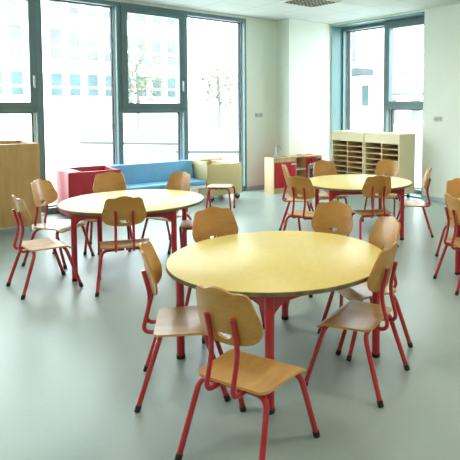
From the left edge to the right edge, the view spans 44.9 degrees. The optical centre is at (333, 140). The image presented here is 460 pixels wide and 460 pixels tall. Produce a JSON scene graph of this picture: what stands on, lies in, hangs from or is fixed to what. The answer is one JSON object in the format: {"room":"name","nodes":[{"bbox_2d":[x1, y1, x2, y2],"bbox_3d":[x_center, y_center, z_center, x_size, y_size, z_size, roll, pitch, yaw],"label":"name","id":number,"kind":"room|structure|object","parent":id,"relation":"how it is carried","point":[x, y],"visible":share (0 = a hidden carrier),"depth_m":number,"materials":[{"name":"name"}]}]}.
{"room":"classroom","nodes":[
{"label":"classroom","id":0,"kind":"room"},
{"bbox_2d":[107,0,276,189],"bbox_3d":[-3.895,-0.479,6.973,10.500,2.900,0.250,-3,5,-42],"label":"wall","id":1,"kind":"structure","parent":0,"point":[261,60],"depth_m":9.20,"materials":[{"name":"white paint"}]},
{"bbox_2d":[0,0,42,212],"bbox_3d":[-4.164,-0.438,6.601,0.997,2.862,0.238,-3,5,-42],"label":"window","id":2,"kind":"structure","parent":1,"relation":"attached to","point":[32,107],"depth_m":6.81,"materials":[{"name":"metal"}]},
{"bbox_2d":[37,0,121,214],"bbox_3d":[-3.442,-0.479,7.311,1.028,2.862,0.165,-3,5,-42],"label":"window","id":3,"kind":"structure","parent":1,"relation":"attached to","point":[113,6],"depth_m":7.53,"materials":[{"name":"metal"}]},
{"bbox_2d":[118,2,186,163],"bbox_3d":[-2.670,-0.517,7.968,1.000,2.862,0.238,-3,5,-42],"label":"window","id":4,"kind":"structure","parent":1,"relation":"attached to","point":[179,107],"depth_m":7.94,"materials":[{"name":"metal"}]},
{"bbox_2d":[185,11,246,190],"bbox_3d":[-1.922,-0.560,8.702,1.097,2.862,0.165,-3,5,-42],"label":"window","id":5,"kind":"structure","parent":1,"relation":"attached to","point":[241,23],"depth_m":8.98,"materials":[{"name":"metal"}]},
{"bbox_2d":[246,185,264,189],"bbox_3d":[-1.123,0.814,9.191,0.633,0.065,0.360,-3,5,-42],"label":"baseboard","id":6,"kind":"structure","parent":1,"relation":"attached to","point":[256,186],"depth_m":9.22,"materials":[{"name":"grey"}]},
{"bbox_2d":[255,113,262,116],"bbox_3d":[-1.277,-0.427,9.201,0.161,0.076,0.014,-3,5,-42],"label":"wall socket","id":7,"kind":"object","parent":1,"relation":"attached to","point":[256,114],"visible":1,"depth_m":9.20,"materials":[{"name":"grey plastic"}]},
{"bbox_2d":[0,188,459,459],"bbox_3d":[-0.369,1.287,3.221,10.500,0.120,10.710,-3,5,-42],"label":"floor","id":8,"kind":"structure","parent":0,"point":[73,360],"depth_m":2.98,"materials":[{"name":"grey"}]},
{"bbox_2d":[0,140,41,230],"bbox_3d":[-4.194,0.545,5.837,1.645,0.994,0.800,-3,5,-42],"label":"storage cabinet","id":9,"kind":"object","parent":8,"relation":"on","point":[19,159],"visible":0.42,"depth_m":5.94,"materials":[{"name":"brown wood"}]},
{"bbox_2d":[6,195,83,299],"bbox_3d":[-2.279,0.782,4.227,0.444,0.752,0.433,-3,5,-44],"label":"chair","id":10,"kind":"object","parent":8,"relation":"on","point":[24,216],"visible":1,"depth_m":4.14,"materials":[{"name":"brown wood"}]},
{"bbox_2d":[21,179,94,268],"bbox_3d":[-2.517,0.737,4.922,0.444,0.752,0.433,1,4,9],"label":"chair","id":11,"kind":"object","parent":8,"relation":"on","point":[41,190],"visible":0.98,"depth_m":4.92,"materials":[{"name":"brown wood"}]},
{"bbox_2d":[56,165,120,216],"bbox_3d":[-3.213,0.670,7.062,0.645,0.602,0.565,-3,5,-42],"label":"storage box","id":12,"kind":"object","parent":8,"relation":"on","point":[71,182],"visible":0.52,"depth_m":6.79,"materials":[{"name":"red wood"}]},
{"bbox_2d":[83,171,131,254],"bbox_3d":[-2.246,0.709,5.380,0.433,0.752,0.444,-1,4,-17],"label":"chair","id":13,"kind":"object","parent":8,"relation":"on","point":[107,181],"visible":0.44,"depth_m":5.51,"materials":[{"name":"brown wood"}]},
{"bbox_2d":[95,196,149,296],"bbox_3d":[-1.654,0.782,4.266,0.433,0.752,0.444,-1,4,-21],"label":"chair","id":14,"kind":"object","parent":8,"relation":"on","point":[132,209],"visible":0.91,"depth_m":4.10,"materials":[{"name":"brown wood"}]},
{"bbox_2d":[57,189,203,281],"bbox_3d":[-1.781,0.824,4.814,1.212,0.590,1.212,3,4,35],"label":"round table","id":15,"kind":"object","parent":8,"relation":"on","point":[165,203],"visible":0.76,"depth_m":4.60,"materials":[{"name":"yellow laminate"}]},
{"bbox_2d":[107,160,205,193],"bbox_3d":[-2.518,0.635,7.697,1.235,0.598,0.565,-3,5,-42],"label":"bench","id":16,"kind":"object","parent":8,"relation":"on","point":[148,175],"visible":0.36,"depth_m":7.73,"materials":[{"name":"blue vinyl upholstery"},{"name":"foam"}]},
{"bbox_2d":[126,178,205,189],"bbox_3d":[-2.512,0.634,7.690,1.235,0.064,0.545,-3,5,-42],"label":"seat cushion","id":17,"kind":"object","parent":16,"relation":"on","point":[160,183],"depth_m":7.58,"materials":[{"name":"blue fabric"}]},
{"bbox_2d":[141,171,191,254],"bbox_3d":[-1.660,0.709,5.429,0.433,0.752,0.444,2,4,28],"label":"chair","id":18,"kind":"object","parent":8,"relation":"on","point":[180,180],"visible":0.47,"depth_m":5.54,"materials":[{"name":"brown wood"}]},
{"bbox_2d":[134,241,230,412],"bbox_3d":[-0.763,0.883,2.739,0.444,0.752,0.433,-1,4,-14],"label":"chair","id":19,"kind":"object","parent":8,"relation":"on","point":[175,321],"visible":0.89,"depth_m":2.64,"materials":[{"name":"brown wood"}]},
{"bbox_2d":[179,220,218,248],"bbox_3d":[-1.254,0.940,5.029,0.377,0.343,0.334,-1,4,-12],"label":"stool","id":20,"kind":"object","parent":8,"relation":"on","point":[187,224],"visible":0.31,"depth_m":4.90,"materials":[{"name":"brown wood"}]},
{"bbox_2d":[189,158,241,201],"bbox_3d":[-1.829,0.597,8.328,0.600,0.599,0.565,-3,5,-42],"label":"storage box","id":21,"kind":"object","parent":8,"relation":"on","point":[211,170],"visible":0.69,"depth_m":8.13,"materials":[{"name":"beige laminate"}]},
{"bbox_2d":[206,184,234,209],"bbox_3d":[-1.554,0.790,7.380,0.377,0.343,0.334,0,4,-2],"label":"stool","id":22,"kind":"object","parent":8,"relation":"on","point":[211,186],"visible":0.82,"depth_m":7.27,"materials":[{"name":"brown wood"}]},
{"bbox_2d":[184,206,264,343],"bbox_3d":[-0.721,0.835,3.506,0.433,0.752,0.444,-2,4,-32],"label":"chair","id":23,"kind":"object","parent":8,"relation":"on","point":[208,222],"visible":0.41,"depth_m":3.62,"materials":[{"name":"brown wood"}]},
{"bbox_2d":[174,285,319,459],"bbox_3d":[-0.349,0.917,2.229,0.433,0.752,0.444,2,4,29],"label":"chair","id":24,"kind":"object","parent":8,"relation":"on","point":[221,310],"visible":1,"depth_m":2.10,"materials":[{"name":"brown wood"}]},
{"bbox_2d":[166,231,381,414],"bbox_3d":[-0.313,0.942,3.050,1.212,0.590,1.212,0,4,-2],"label":"round table","id":25,"kind":"object","parent":8,"relation":"on","point":[271,268],"visible":0.84,"depth_m":2.87,"materials":[{"name":"yellow laminate"}]},
{"bbox_2d":[264,145,322,193],"bbox_3d":[-0.659,0.464,9.140,1.050,0.774,0.299,-3,5,-42],"label":"play kitchen","id":26,"kind":"object","parent":8,"relation":"on","point":[302,165],"visible":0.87,"depth_m":8.89,"materials":[{"name":"brown wood"}]},
{"bbox_2d":[264,154,322,159],"bbox_3d":[-0.671,0.277,9.142,1.050,0.022,0.259,-3,5,-42],"label":"countertop","id":27,"kind":"structure","parent":26,"relation":"on","point":[288,156],"depth_m":9.01,"materials":[{"name":"brown wood"}]},
{"bbox_2d":[294,154,315,155],"bbox_3d":[-0.510,0.254,9.298,0.400,0.007,0.165,-3,5,-42],"label":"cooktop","id":28,"kind":"object","parent":26,"relation":"in","point":[297,154],"depth_m":9.23,"materials":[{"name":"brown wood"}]},
{"bbox_2d":[279,164,313,230],"bbox_3d":[-0.411,0.656,6.364,0.444,0.752,0.433,0,4,-1],"label":"chair","id":29,"kind":"object","parent":8,"relation":"on","point":[286,174],"visible":0.74,"depth_m":6.28,"materials":[{"name":"brown wood"}]},
{"bbox_2d":[283,176,331,231],"bbox_3d":[-0.270,0.712,5.478,0.433,0.752,0.444,2,4,27],"label":"chair","id":30,"kind":"object","parent":8,"relation":"on","point":[296,185],"visible":0.8,"depth_m":5.33,"materials":[{"name":"brown wood"}]},
{"bbox_2d":[288,200,352,307],"bbox_3d":[-0.065,0.823,3.745,0.433,0.752,0.444,2,4,22],"label":"chair","id":31,"kind":"object","parent":8,"relation":"on","point":[331,214],"visible":0.4,"depth_m":3.88,"materials":[{"name":"brown wood"}]},
{"bbox_2d":[310,160,346,208],"bbox_3d":[-0.066,0.638,6.670,0.433,0.752,0.444,-1,4,-21],"label":"chair","id":32,"kind":"object","parent":8,"relation":"on","point":[323,167],"visible":0.51,"depth_m":6.79,"materials":[{"name":"brown wood"}]},
{"bbox_2d":[332,130,373,174],"bbox_3d":[0.358,0.353,9.117,0.378,1.008,0.745,-3,5,-42],"label":"cubby shelf","id":33,"kind":"object","parent":8,"relation":"on","point":[348,146],"visible":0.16,"depth_m":9.07,"materials":[{"name":"beige laminate"}]},
{"bbox_2d":[304,241,409,407],"bbox_3d":[0.125,0.882,2.816,0.444,0.752,0.433,2,4,26],"label":"chair","id":34,"kind":"object","parent":8,"relation":"on","point":[354,315],"visible":0.98,"depth_m":2.72,"materials":[{"name":"brown wood"}]},
{"bbox_2d":[309,174,411,239],"bbox_3d":[0.264,0.755,6.066,1.212,0.590,1.212,3,4,32],"label":"round table","id":35,"kind":"object","parent":8,"relation":"on","point":[346,184],"visible":0.7,"depth_m":5.78,"materials":[{"name":"yellow laminate"}]},
{"bbox_2d":[317,216,412,361],"bbox_3d":[0.185,0.853,3.279,0.444,0.752,0.433,-1,4,-25],"label":"chair","id":36,"kind":"object","parent":8,"relation":"on","point":[385,231],"visible":0.53,"depth_m":3.28,"materials":[{"name":"brown wood"}]},
{"bbox_2d":[347,175,398,246],"bbox_3d":[0.395,0.709,5.585,0.433,0.752,0.444,-1,4,-17],"label":"chair","id":37,"kind":"object","parent":8,"relation":"on","point":[377,184],"visible":0.94,"depth_m":5.42,"materials":[{"name":"brown wood"}]},
{"bbox_2d":[362,159,399,221],"bbox_3d":[0.622,0.635,6.771,0.433,0.752,0.444,2,4,22],"label":"chair","id":38,"kind":"object","parent":8,"relation":"on","point":[386,167],"visible":0.53,"depth_m":6.89,"materials":[{"name":"brown wood"}]},
{"bbox_2d":[364,132,414,199],"bbox_3d":[0.878,0.391,8.551,0.378,1.008,0.733,-3,5,-42],"label":"cubby shelf","id":39,"kind":"object","parent":8,"relation":"on","point":[379,146],"visible":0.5,"depth_m":8.38,"materials":[{"name":"beige laminate"}]},
{"bbox_2d":[396,168,433,237],"bbox_3d":[0.892,0.680,6.085,0.444,0.752,0.433,1,4,5],"label":"chair","id":40,"kind":"object","parent":8,"relation":"on","point":[426,181],"visible":0.9,"depth_m":6.00,"materials":[{"name":"beech plywood"},{"name":"red painted steel"}]},
{"bbox_2d":[433,193,459,295],"bbox_3d":[1.087,0.792,4.314,0.444,0.752,0.433,-1,4,-13],"label":"chair","id":41,"kind":"object","parent":8,"relation":"on","point":[452,208],"visible":1,"depth_m":4.25,"materials":[{"name":"beech plywood"},{"name":"red painted steel"}]},
{"bbox_2d":[435,178,459,256],"bbox_3d":[1.237,0.750,4.997,0.433,0.752,0.444,-1,4,-17],"label":"chair","id":42,"kind":"object","parent":8,"relation":"on","point":[452,186],"visible":0.49,"depth_m":5.12,"materials":[{"name":"beech plywood"},{"name":"red painted steel"}]},
{"bbox_2d":[455,198,459,274],"bbox_3d":[1.608,0.854,4.593,1.212,0.590,1.212,0,4,-1],"label":"round table","id":43,"kind":"object","parent":8,"relation":"on","point":[457,252],"visible":0.33,"depth_m":4.57,"materials":[{"name":"red metal"}]},
{"bbox_2d":[126,0,459,23],"bbox_3d":[-0.355,-1.742,3.030,10.500,0.150,10.710,-3,5,-42],"label":"ceiling","id":44,"kind":"structure","parent":0,"point":[346,10],"depth_m":8.12,"materials":[{"name":"paint"}]},
{"bbox_2d":[280,0,339,7],"bbox_3d":[-0.337,-1.943,7.580,0.600,0.019,0.600,-3,5,-42],"label":"recessed light","id":45,"kind":"object","parent":44,"relation":"in","point":[305,3],"visible":1,"depth_m":7.61,"materials":[{"name":"white metal"}]},
{"bbox_2d":[276,19,330,160],"bbox_3d":[-0.535,-0.631,9.634,0.945,2.900,0.360,-3,5,-42],"label":"wall pillar","id":46,"kind":"structure","parent":0,"point":[303,48],"depth_m":9.39,"materials":[{"name":"white paint"}]},
{"bbox_2d":[330,4,459,197],"bbox_3d":[3.409,-0.409,6.406,0.500,2.900,10.460,-3,5,-42],"label":"wall","id":47,"kind":"structure","parent":0,"point":[441,84],"depth_m":8.02,"materials":[{"name":"white paint"}]},
{"bbox_2d":[342,22,385,131],"bbox_3d":[0.566,-0.604,9.633,0.165,2.856,1.068,-3,5,-42],"label":"window","id":48,"kind":"structure","parent":47,"relation":"in","point":[346,32],"depth_m":9.92,"materials":[{"name":"metal"}]},
{"bbox_2d":[331,11,424,194],"bbox_3d":[0.806,-0.580,9.170,0.398,2.868,2.100,-3,5,-42],"label":"trim","id":49,"kind":"structure","parent":47,"relation":"attached to","point":[336,35],"depth_m":9.81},
{"bbox_2d":[385,16,423,193],"bbox_3d":[1.240,-0.551,8.845,0.238,2.856,1.008,-3,5,-42],"label":"window","id":50,"kind":"structure","parent":47,"relation":"in","point":[390,105],"depth_m":9.05,"materials":[{"name":"metal"}]},
{"bbox_2d":[404,193,420,198],"bbox_3d":[0.836,0.839,9.293,0.498,0.020,2.076,-3,5,-42],"label":"trim","id":51,"kind":"structure","parent":47,"relation":"attached to","point":[414,195],"depth_m":8.55,"materials":[{"name":"grey"}]},
{"bbox_2d":[421,195,444,202],"bbox_3d":[3.984,1.072,5.484,0.012,0.065,7.780,-3,5,-42],"label":"baseboard","id":52,"kind":"structure","parent":47,"relation":"attached to","point":[437,199],"depth_m":8.16,"materials":[{"name":"grey"}]},
{"bbox_2d":[433,116,441,121],"bbox_3d":[1.550,-0.317,8.062,0.014,0.076,0.161,-3,5,-42],"label":"light switch","id":53,"kind":"object","parent":47,"relation":"attached to","point":[435,118],"visible":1,"depth_m":8.07,"materials":[{"name":"grey plastic"}]},
{"label":"outside","id":54,"kind":"structure","parent":0,"visible":0},
{"bbox_2d":[0,122,421,204],"bbox_3d":[-13.723,-3.057,74.135,200.000,0.200,112.080,-3,5,-42],"label":"ground","id":55,"kind":"structure","parent":54,"point":[63,148],"depth_m":24.00,"materials":[{"name":"white"}]},
{"bbox_2d":[0,0,237,125],"bbox_3d":[-24.131,-9.392,45.113,42.000,16.000,10.090,-3,5,-42],"label":"office building","id":56,"kind":"structure","parent":55,"relation":"on","point":[75,37],"depth_m":43.12,"materials":[{"name":"white"}]},
{"bbox_2d":[80,141,177,144],"bbox_3d":[-8.193,0.129,21.642,4.111,0.100,0.180,1,4,6],"label":"kerb","id":57,"kind":"object","parent":55,"relation":"on","point":[81,142],"visible":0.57,"depth_m":21.52,"materials":[{"name":"stone"}]},
{"bbox_2d":[103,44,166,129],"bbox_3d":[-12.593,-3.399,34.370,3.821,5.504,3.785,-3,5,-42],"label":"leafy tree","id":58,"kind":"object","parent":55,"relation":"on","point":[136,78],"visible":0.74,"depth_m":34.36,"materials":[{"name":"green plant"}]},
{"bbox_2d":[175,150,237,153],"bbox_3d":[-3.584,0.392,17.805,3.202,0.100,0.180,0,4,-4],"label":"kerb","id":59,"kind":"object","parent":55,"relation":"on","point":[176,151],"visible":0.64,"depth_m":17.70,"materials":[{"name":"stone"}]},
{"bbox_2d":[194,60,237,127],"bbox_3d":[-8.161,-3.346,38.479,3.325,4.923,3.279,-3,5,-42],"label":"leafy tree","id":60,"kind":"object","parent":55,"relation":"on","point":[215,76],"visible":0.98,"depth_m":38.32,"materials":[{"name":"green plant"}]},
{"bbox_2d":[351,25,423,128],"bbox_3d":[7.872,-9.001,41.285,12.000,16.000,28.000,-3,5,-42],"label":"office building","id":61,"kind":"structure","parent":55,"relation":"on","point":[367,47],"depth_m":40.23,"materials":[{"name":"concrete"}]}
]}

